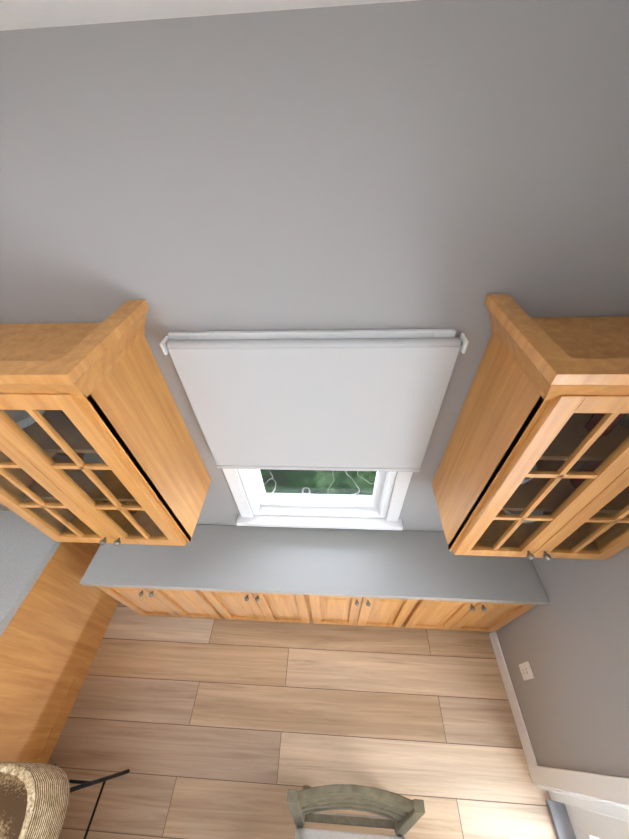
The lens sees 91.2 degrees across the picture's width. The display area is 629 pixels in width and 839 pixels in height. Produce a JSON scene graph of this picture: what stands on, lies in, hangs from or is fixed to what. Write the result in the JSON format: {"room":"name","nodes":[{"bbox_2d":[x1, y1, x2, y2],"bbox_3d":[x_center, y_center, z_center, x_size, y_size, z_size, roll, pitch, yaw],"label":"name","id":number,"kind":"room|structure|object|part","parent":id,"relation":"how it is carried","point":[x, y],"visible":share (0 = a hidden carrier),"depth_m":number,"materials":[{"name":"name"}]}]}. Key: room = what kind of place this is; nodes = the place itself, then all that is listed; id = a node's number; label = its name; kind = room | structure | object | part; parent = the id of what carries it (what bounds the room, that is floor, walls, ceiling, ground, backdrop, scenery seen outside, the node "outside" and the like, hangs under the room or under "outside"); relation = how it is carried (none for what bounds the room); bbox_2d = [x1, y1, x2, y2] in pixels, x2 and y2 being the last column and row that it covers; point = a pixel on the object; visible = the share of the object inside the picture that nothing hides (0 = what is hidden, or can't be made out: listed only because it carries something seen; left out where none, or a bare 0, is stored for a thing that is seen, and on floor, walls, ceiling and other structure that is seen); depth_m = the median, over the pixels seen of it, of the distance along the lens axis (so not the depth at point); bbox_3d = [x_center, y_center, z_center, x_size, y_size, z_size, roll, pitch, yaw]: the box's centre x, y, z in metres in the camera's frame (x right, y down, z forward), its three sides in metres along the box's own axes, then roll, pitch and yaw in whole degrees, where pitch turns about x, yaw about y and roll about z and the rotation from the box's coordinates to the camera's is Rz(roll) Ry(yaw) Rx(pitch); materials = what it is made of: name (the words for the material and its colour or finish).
{"room":"kitchen","nodes":[
{"label":"kitchen","id":0,"kind":"room"},
{"bbox_2d":[0,0,416,30],"bbox_3d":[-2.746,1.619,-1.797,7.715,0.100,7.150,0,44,3],"label":"ceiling","id":1,"kind":"structure","parent":0,"point":[22,14],"depth_m":0.51,"materials":[{"name":"white paint"}]},
{"bbox_2d":[47,602,556,838],"bbox_3d":[-2.644,3.627,0.151,7.715,0.100,7.150,0,44,3],"label":"floor","id":2,"kind":"structure","parent":0,"point":[205,728],"depth_m":1.81,"materials":[{"name":"brown wood"}]},
{"bbox_2d":[0,639,88,763],"bbox_3d":[-1.915,1.579,1.520,0.777,0.880,0.686,0,44,3],"label":"panel","id":3,"kind":"object","parent":2,"relation":"on","point":[39,690],"depth_m":1.67,"materials":[{"name":"brown wood"}]},
{"bbox_2d":[0,507,63,634],"bbox_3d":[-2.014,1.391,1.058,1.030,0.040,2.366,0,44,3],"label":"countertop","id":4,"kind":"structure","parent":3,"relation":"on","point":[25,551],"depth_m":1.67,"materials":[{"name":"grey stone"}]},
{"bbox_2d":[0,762,129,838],"bbox_3d":[-1.271,1.853,1.300,0.482,0.748,0.574,0,44,3],"label":"stool","id":5,"kind":"object","parent":2,"relation":"on","point":[34,800],"visible":1,"depth_m":1.24,"materials":[{"name":"wicker"}]},
{"bbox_2d":[84,585,231,619],"bbox_3d":[-0.900,1.067,2.081,0.676,0.760,0.341,0,44,3],"label":"base cabinet","id":6,"kind":"object","parent":2,"relation":"on","point":[185,603],"depth_m":1.92,"materials":[{"name":"brown wood"}]},
{"bbox_2d":[212,593,323,623],"bbox_3d":[-0.326,1.071,2.046,0.745,0.760,0.341,0,44,3],"label":"base cabinet","id":7,"kind":"object","parent":2,"relation":"on","point":[271,607],"depth_m":1.89,"materials":[{"name":"brown wood"}]},
{"bbox_2d":[287,784,424,838],"bbox_3d":[0.139,1.766,1.169,0.456,0.950,0.558,0,44,3],"label":"chair","id":8,"kind":"object","parent":2,"relation":"on","point":[400,815],"visible":1,"depth_m":1.16,"materials":[{"name":"grey wood"}]},
{"bbox_2d":[320,597,435,628],"bbox_3d":[0.282,1.076,2.010,0.745,0.760,0.341,0,44,3],"label":"base cabinet","id":9,"kind":"object","parent":2,"relation":"on","point":[361,611],"depth_m":1.84,"materials":[{"name":"brown wood"}]},
{"bbox_2d":[80,525,549,604],"bbox_3d":[-0.046,0.791,1.746,2.457,0.040,0.356,0,44,3],"label":"countertop","id":10,"kind":"structure","parent":9,"relation":"on","point":[389,565],"depth_m":1.70,"materials":[{"name":"grey stone"}]},
{"bbox_2d":[420,601,535,631],"bbox_3d":[0.855,1.080,1.975,0.676,0.760,0.341,0,44,3],"label":"base cabinet","id":11,"kind":"object","parent":2,"relation":"on","point":[447,615],"depth_m":1.81,"materials":[{"name":"brown wood"}]},
{"bbox_2d":[0,0,628,531],"bbox_3d":[-1.603,0.191,1.626,5.865,2.700,0.150,0,44,3],"label":"wall","id":12,"kind":"structure","parent":0,"point":[434,164],"depth_m":0.69,"materials":[{"name":"grey paint"}]},
{"bbox_2d":[0,300,210,545],"bbox_3d":[-0.844,0.104,1.116,0.710,0.920,0.375,0,44,3],"label":"wall cabinet","id":13,"kind":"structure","parent":12,"relation":"attached to","point":[97,444],"depth_m":0.97,"materials":[{"name":"brown wood"}]},
{"bbox_2d":[168,329,455,529],"bbox_3d":[0.005,0.158,1.419,0.940,1.272,0.165,0,44,3],"label":"window","id":14,"kind":"structure","parent":12,"relation":"in","point":[339,513],"depth_m":1.68,"materials":[{"name":"white plastic"}]},
{"bbox_2d":[160,333,468,471],"bbox_3d":[0.002,-0.019,1.146,0.926,0.628,0.051,0,44,3],"label":"window blind","id":15,"kind":"object","parent":14,"relation":"attached to","point":[353,404],"visible":1,"depth_m":1.06,"materials":[{"name":"white fabric"}]},
{"bbox_3d":[0.007,0.119,1.440,0.690,1.045,0.004,0,44,3],"label":"dining room window glass","id":16,"kind":"part","parent":14,"relation":"part of","materials":[{"name":"clear glass"}]},
{"bbox_2d":[432,294,628,560],"bbox_3d":[0.840,0.116,1.015,0.714,0.920,0.375,0,44,3],"label":"wall cabinet","id":17,"kind":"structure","parent":12,"relation":"attached to","point":[534,462],"depth_m":0.89,"materials":[{"name":"brown wood"}]},
{"bbox_2d":[490,546,628,777],"bbox_3d":[1.077,2.704,-1.104,0.150,2.700,7.000,0,44,3],"label":"wall","id":18,"kind":"structure","parent":0,"point":[569,642],"depth_m":1.36,"materials":[{"name":"grey paint"}]},
{"bbox_2d":[489,631,537,765],"bbox_3d":[1.180,1.640,1.859,0.013,0.095,0.597,0,44,3],"label":"baseboard","id":19,"kind":"structure","parent":18,"relation":"attached to","point":[520,723],"depth_m":1.80,"materials":[{"name":"white wood"}]},
{"bbox_2d":[519,661,533,680],"bbox_3d":[1.176,1.401,1.714,0.008,0.116,0.072,0,44,3],"label":"electrical outlet plate","id":20,"kind":"object","parent":18,"relation":"attached to","point":[526,670],"visible":0.52,"depth_m":1.69,"materials":[{"name":"white plastic"}]},
{"bbox_2d":[527,765,628,809],"bbox_3d":[1.155,1.821,0.233,0.168,2.100,1.990,0,44,3],"label":"door frame","id":21,"kind":"structure","parent":18,"relation":"attached to","point":[613,791],"depth_m":1.30,"materials":[{"name":"white wood"}]},
{"bbox_2d":[545,791,628,838],"bbox_3d":[1.173,1.852,0.261,0.125,2.016,1.822,0,44,3],"label":"sliding door","id":22,"kind":"structure","parent":18,"relation":"in","point":[571,817],"depth_m":1.42,"materials":[{"name":"white"}]},
{"label":"outside","id":23,"kind":"structure","parent":0,"visible":0},
{"bbox_2d":[260,469,376,494],"bbox_3d":[-0.634,3.043,1.438,23.565,0.001,20.000,0,44,3],"label":"ground","id":24,"kind":"structure","parent":23,"point":[348,481],"depth_m":3.75,"materials":[{"name":"green plant"}]}
]}

